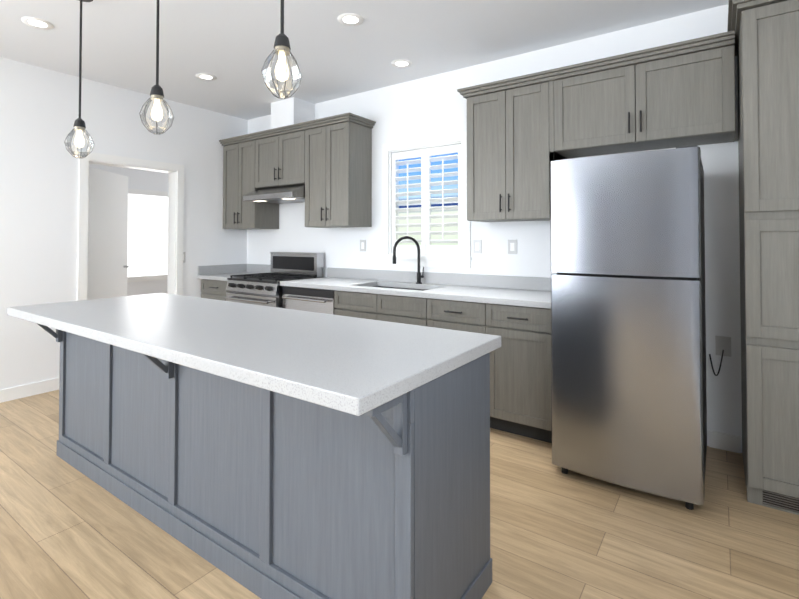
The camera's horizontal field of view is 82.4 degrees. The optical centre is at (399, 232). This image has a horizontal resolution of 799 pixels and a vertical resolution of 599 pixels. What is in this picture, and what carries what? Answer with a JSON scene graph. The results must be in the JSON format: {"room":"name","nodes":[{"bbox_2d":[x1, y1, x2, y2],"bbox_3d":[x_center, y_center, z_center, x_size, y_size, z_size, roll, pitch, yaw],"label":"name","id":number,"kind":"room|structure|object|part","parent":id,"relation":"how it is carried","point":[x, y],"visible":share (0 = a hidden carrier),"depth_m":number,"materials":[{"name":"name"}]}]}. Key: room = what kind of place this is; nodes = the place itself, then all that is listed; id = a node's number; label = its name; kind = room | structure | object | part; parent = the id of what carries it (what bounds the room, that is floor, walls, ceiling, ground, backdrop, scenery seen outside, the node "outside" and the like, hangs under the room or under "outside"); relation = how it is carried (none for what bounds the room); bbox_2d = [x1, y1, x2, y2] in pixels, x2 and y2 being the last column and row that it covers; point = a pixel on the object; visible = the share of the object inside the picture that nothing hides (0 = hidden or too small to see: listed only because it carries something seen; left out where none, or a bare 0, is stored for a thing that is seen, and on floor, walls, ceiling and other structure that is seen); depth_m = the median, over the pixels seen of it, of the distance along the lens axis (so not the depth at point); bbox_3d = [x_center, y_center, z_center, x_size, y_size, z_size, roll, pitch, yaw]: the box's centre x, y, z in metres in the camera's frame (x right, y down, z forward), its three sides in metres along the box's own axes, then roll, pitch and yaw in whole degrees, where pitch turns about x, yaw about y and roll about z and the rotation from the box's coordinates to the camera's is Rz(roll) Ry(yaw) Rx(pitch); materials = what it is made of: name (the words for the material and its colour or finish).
{"room":"kitchen","nodes":[
{"label":"kitchen","id":0,"kind":"room"},
{"bbox_2d":[0,57,247,389],"bbox_3d":[-4.269,-0.051,2.295,0.150,2.780,8.150,-1,-1,35],"label":"wall","id":1,"kind":"structure","parent":0,"point":[39,162],"depth_m":4.00,"materials":[{"name":"white paint"}]},
{"bbox_2d":[0,378,58,402],"bbox_3d":[-4.677,1.276,1.547,0.014,0.100,6.195,-1,-1,35],"label":"baseboard","id":2,"kind":"structure","parent":1,"relation":"attached to","point":[22,391],"depth_m":3.80,"materials":[{"name":"white wood"}]},
{"bbox_2d":[88,167,128,299],"bbox_3d":[-3.031,0.369,4.679,0.527,2.000,0.655,-1,-1,35],"label":"interior door","id":3,"kind":"structure","parent":1,"relation":"in","point":[108,235],"depth_m":4.70,"materials":[{"name":"white wood"}]},
{"bbox_2d":[77,151,183,300],"bbox_3d":[-2.681,0.323,4.552,0.182,2.110,0.980,-1,-1,35],"label":"door frame","id":4,"kind":"structure","parent":1,"relation":"attached to","point":[175,172],"depth_m":4.68,"materials":[{"name":"white wood"}]},
{"bbox_2d":[89,164,167,295],"bbox_3d":[-5.960,-0.016,4.306,0.150,2.780,9.500,-1,-1,35],"label":"wall","id":5,"kind":"structure","parent":0,"point":[147,180],"depth_m":7.04,"materials":[{"name":"white paint"}]},
{"bbox_2d":[127,188,167,282],"bbox_3d":[-3.933,0.046,7.037,0.029,1.410,1.260,-1,-1,35],"label":"window","id":6,"kind":"structure","parent":5,"relation":"in","point":[147,258],"depth_m":7.07,"materials":[{"name":"white glass"}]},
{"bbox_2d":[0,0,728,119],"bbox_3d":[-2.624,-1.496,1.991,8.300,0.100,9.500,-1,-1,35],"label":"ceiling","id":7,"kind":"structure","parent":0,"point":[229,44],"depth_m":3.33,"materials":[{"name":"white paint"}]},
{"bbox_2d":[21,17,53,29],"bbox_3d":[-2.465,-1.424,3.106,0.176,0.006,0.176,-1,-1,35],"label":"recessed light","id":8,"kind":"object","parent":7,"relation":"in","point":[34,22],"visible":1,"depth_m":3.10,"materials":[{"name":"white"}]},
{"bbox_2d":[64,0,93,158],"bbox_3d":[-1.908,-0.937,2.725,0.142,0.992,0.142,-1,-1,35],"label":"pendant light","id":9,"kind":"object","parent":7,"relation":"hanging from","point":[79,126],"visible":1,"depth_m":2.72,"materials":[{"name":"black"}]},
{"bbox_3d":[-1.908,-0.528,2.717,0.142,0.174,0.142,-1,-1,35],"label":"lamp shade","id":10,"kind":"part","parent":9,"relation":"part of","materials":[{"name":"clear glass"}]},
{"bbox_2d":[139,0,173,134],"bbox_3d":[-1.171,-0.958,2.208,0.142,0.968,0.142,-1,-1,35],"label":"pendant light","id":11,"kind":"object","parent":7,"relation":"hanging from","point":[157,97],"visible":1,"depth_m":2.20,"materials":[{"name":"black"}]},
{"bbox_3d":[-1.171,-0.560,2.201,0.142,0.174,0.142,-1,-1,35],"label":"lamp shade","id":12,"kind":"part","parent":11,"relation":"part of","materials":[{"name":"clear glass"}]},
{"bbox_2d":[196,73,215,80],"bbox_3d":[-1.750,-1.406,4.125,0.176,0.006,0.176,-1,-1,35],"label":"recessed light","id":13,"kind":"object","parent":7,"relation":"in","point":[205,76],"visible":1,"depth_m":4.11,"materials":[{"name":"white plastic"}]},
{"bbox_2d":[261,0,301,98],"bbox_3d":[-0.434,-0.973,1.691,0.142,0.956,0.142,-1,-1,35],"label":"pendant light","id":14,"kind":"object","parent":7,"relation":"hanging from","point":[282,48],"visible":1,"depth_m":1.68,"materials":[{"name":"black"}]},
{"bbox_3d":[-0.434,-0.582,1.685,0.142,0.174,0.142,-1,-1,35],"label":"lamp shade","id":15,"kind":"part","parent":14,"relation":"part of","materials":[{"name":"clear glass"}]},
{"bbox_2d":[337,13,363,25],"bbox_3d":[-0.327,-1.425,3.053,0.176,0.006,0.176,-1,-1,35],"label":"recessed light","id":16,"kind":"object","parent":7,"relation":"in","point":[350,19],"visible":1,"depth_m":3.05,"materials":[{"name":"white"}]},
{"bbox_2d":[391,59,411,67],"bbox_3d":[0.018,-1.411,3.813,0.176,0.006,0.176,-1,-1,35],"label":"recessed light","id":17,"kind":"object","parent":7,"relation":"in","point":[401,63],"visible":1,"depth_m":3.81,"materials":[{"name":"white"}]},
{"bbox_2d":[0,390,798,598],"bbox_3d":[-2.624,1.363,1.941,8.300,0.060,9.500,-1,-1,35],"label":"floor","id":18,"kind":"structure","parent":0,"point":[68,531],"depth_m":1.99,"materials":[{"name":"brown wood"}]},
{"bbox_2d":[201,279,228,300],"bbox_3d":[-1.806,0.952,5.146,0.580,0.874,0.620,-1,-1,35],"label":"base cabinet","id":19,"kind":"object","parent":18,"relation":"on","point":[210,289],"depth_m":4.91,"materials":[{"name":"grey wood"}]},
{"bbox_2d":[36,323,491,598],"bbox_3d":[-0.903,0.903,2.189,2.574,0.869,0.710,-1,-1,35],"label":"kitchen island","id":20,"kind":"object","parent":18,"relation":"on","point":[261,493],"visible":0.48,"depth_m":1.64,"materials":[{"name":"grey wood"}]},
{"bbox_2d":[7,293,500,415],"bbox_3d":[-0.922,0.445,2.229,2.635,0.044,0.890,-1,-1,35],"label":"island countertop","id":21,"kind":"structure","parent":20,"relation":"on","point":[355,366],"depth_m":1.73,"materials":[{"name":"white stone"}]},
{"bbox_2d":[225,252,323,307],"bbox_3d":[-1.292,0.796,4.699,0.770,1.170,0.712,-1,-1,35],"label":"range","id":22,"kind":"object","parent":18,"relation":"on","point":[263,289],"visible":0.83,"depth_m":4.63,"materials":[{"name":"silver metal"}]},
{"bbox_2d":[282,286,335,314],"bbox_3d":[-0.672,0.938,4.312,0.659,0.872,0.669,-1,-1,35],"label":"dishwasher","id":23,"kind":"object","parent":18,"relation":"on","point":[309,299],"visible":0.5,"depth_m":4.07,"materials":[{"name":"silver metal"}]},
{"bbox_2d":[417,297,551,442],"bbox_3d":[0.745,0.921,3.356,1.019,0.874,0.620,-1,-1,35],"label":"base cabinet","id":24,"kind":"object","parent":18,"relation":"on","point":[520,380],"depth_m":2.99,"materials":[{"name":"grey wood"}]},
{"bbox_2d":[198,264,550,308],"bbox_3d":[-0.449,0.523,4.186,3.915,0.331,0.646,-1,-1,35],"label":"countertop","id":25,"kind":"structure","parent":24,"relation":"on","point":[516,291],"depth_m":3.85,"materials":[{"name":"white stone"}]},
{"bbox_2d":[393,236,423,283],"bbox_3d":[0.085,0.242,4.002,0.207,0.421,0.232,-1,-1,35],"label":"faucet","id":26,"kind":"object","parent":25,"relation":"on","point":[419,276],"visible":1,"depth_m":4.03,"materials":[{"name":"black metal"}]},
{"bbox_2d":[550,145,706,509],"bbox_3d":[1.374,0.468,2.693,0.710,1.757,0.882,-1,-1,35],"label":"fridge","id":27,"kind":"object","parent":18,"relation":"on","point":[628,344],"visible":1,"depth_m":2.31,"materials":[{"name":"grey metal"}]},
{"bbox_2d":[727,0,798,514],"bbox_3d":[2.108,0.088,2.338,0.666,2.503,0.745,-1,-1,35],"label":"tall cabinet","id":28,"kind":"object","parent":18,"relation":"on","point":[767,43],"visible":0.94,"depth_m":2.19,"materials":[{"name":"grey wood"}]},
{"bbox_2d":[247,4,741,452],"bbox_3d":[0.411,-0.020,4.081,5.760,2.780,0.150,-1,-1,35],"label":"wall","id":29,"kind":"structure","parent":0,"point":[431,106],"depth_m":3.61,"materials":[{"name":"white paint"}]},
{"bbox_2d":[223,136,278,229],"bbox_3d":[-1.697,-0.535,5.266,0.649,0.992,0.340,-1,-1,35],"label":"upper cabinet","id":30,"kind":"object","parent":29,"relation":"attached to","point":[240,157],"depth_m":5.12,"materials":[{"name":"grey wood"}]},
{"bbox_2d":[243,184,304,203],"bbox_3d":[-1.208,-0.407,4.825,0.770,0.155,0.497,-1,-1,35],"label":"range hood","id":31,"kind":"object","parent":29,"relation":"attached to","point":[287,194],"visible":0.73,"depth_m":4.65,"materials":[{"name":"silver metal"}]},
{"bbox_2d":[259,128,302,187],"bbox_3d":[-1.163,-0.762,4.896,0.774,0.552,0.340,-1,-1,35],"label":"upper cabinet","id":32,"kind":"object","parent":29,"relation":"attached to","point":[280,153],"depth_m":4.73,"materials":[{"name":"grey wood"}]},
{"bbox_2d":[271,97,314,128],"bbox_3d":[-1.152,-1.235,4.922,0.360,0.317,0.297,-1,-1,35],"label":"cover","id":33,"kind":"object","parent":29,"relation":"attached to","point":[290,111],"depth_m":4.80,"materials":[{"name":"white paint"}]},
{"bbox_2d":[303,116,374,227],"bbox_3d":[-0.632,-0.548,4.519,0.641,0.992,0.340,-1,-1,35],"label":"upper cabinet","id":34,"kind":"object","parent":29,"relation":"attached to","point":[327,161],"depth_m":4.34,"materials":[{"name":"grey wood"}]},
{"bbox_2d":[360,240,365,250],"bbox_3d":[-0.363,0.130,4.524,0.074,0.115,0.008,-1,-1,35],"label":"electrical outlet","id":35,"kind":"object","parent":29,"relation":"attached to","point":[362,245],"visible":1,"depth_m":4.52,"materials":[{"name":"white plastic"}]},
{"bbox_2d":[380,131,471,267],"bbox_3d":[0.253,-0.273,4.173,0.950,1.160,0.188,-1,-1,35],"label":"window","id":36,"kind":"structure","parent":29,"relation":"in","point":[424,193],"depth_m":4.16,"materials":[{"name":"white"}]},
{"bbox_2d":[473,240,481,253],"bbox_3d":[0.652,0.118,3.812,0.074,0.115,0.008,-1,-1,35],"label":"electrical outlet","id":37,"kind":"object","parent":29,"relation":"attached to","point":[477,246],"visible":1,"depth_m":3.81,"materials":[{"name":"white plastic"}]},
{"bbox_2d":[508,240,516,253],"bbox_3d":[0.901,0.115,3.637,0.074,0.115,0.008,-1,-1,35],"label":"electrical outlet","id":38,"kind":"object","parent":29,"relation":"attached to","point":[512,246],"visible":1,"depth_m":3.63,"materials":[{"name":"white plastic"}]},
{"bbox_2d":[465,74,567,221],"bbox_3d":[0.885,-0.577,3.455,0.665,0.972,0.340,-1,-1,35],"label":"upper cabinet","id":39,"kind":"object","parent":29,"relation":"attached to","point":[523,131],"depth_m":3.30,"materials":[{"name":"grey wood"}]},
{"bbox_2d":[557,38,735,157],"bbox_3d":[1.567,-0.815,2.980,1.003,0.512,0.340,-1,-1,35],"label":"upper cabinet","id":40,"kind":"object","parent":29,"relation":"attached to","point":[684,97],"depth_m":2.81,"materials":[{"name":"grey wood"}]},
{"bbox_2d":[709,336,730,375],"bbox_3d":[1.982,0.764,2.818,0.114,0.231,0.088,-1,-1,35],"label":"cord","id":41,"kind":"object","parent":29,"relation":"attached to","point":[723,345],"visible":0.98,"depth_m":2.83,"materials":[{"name":"grey plastic"}]}
]}

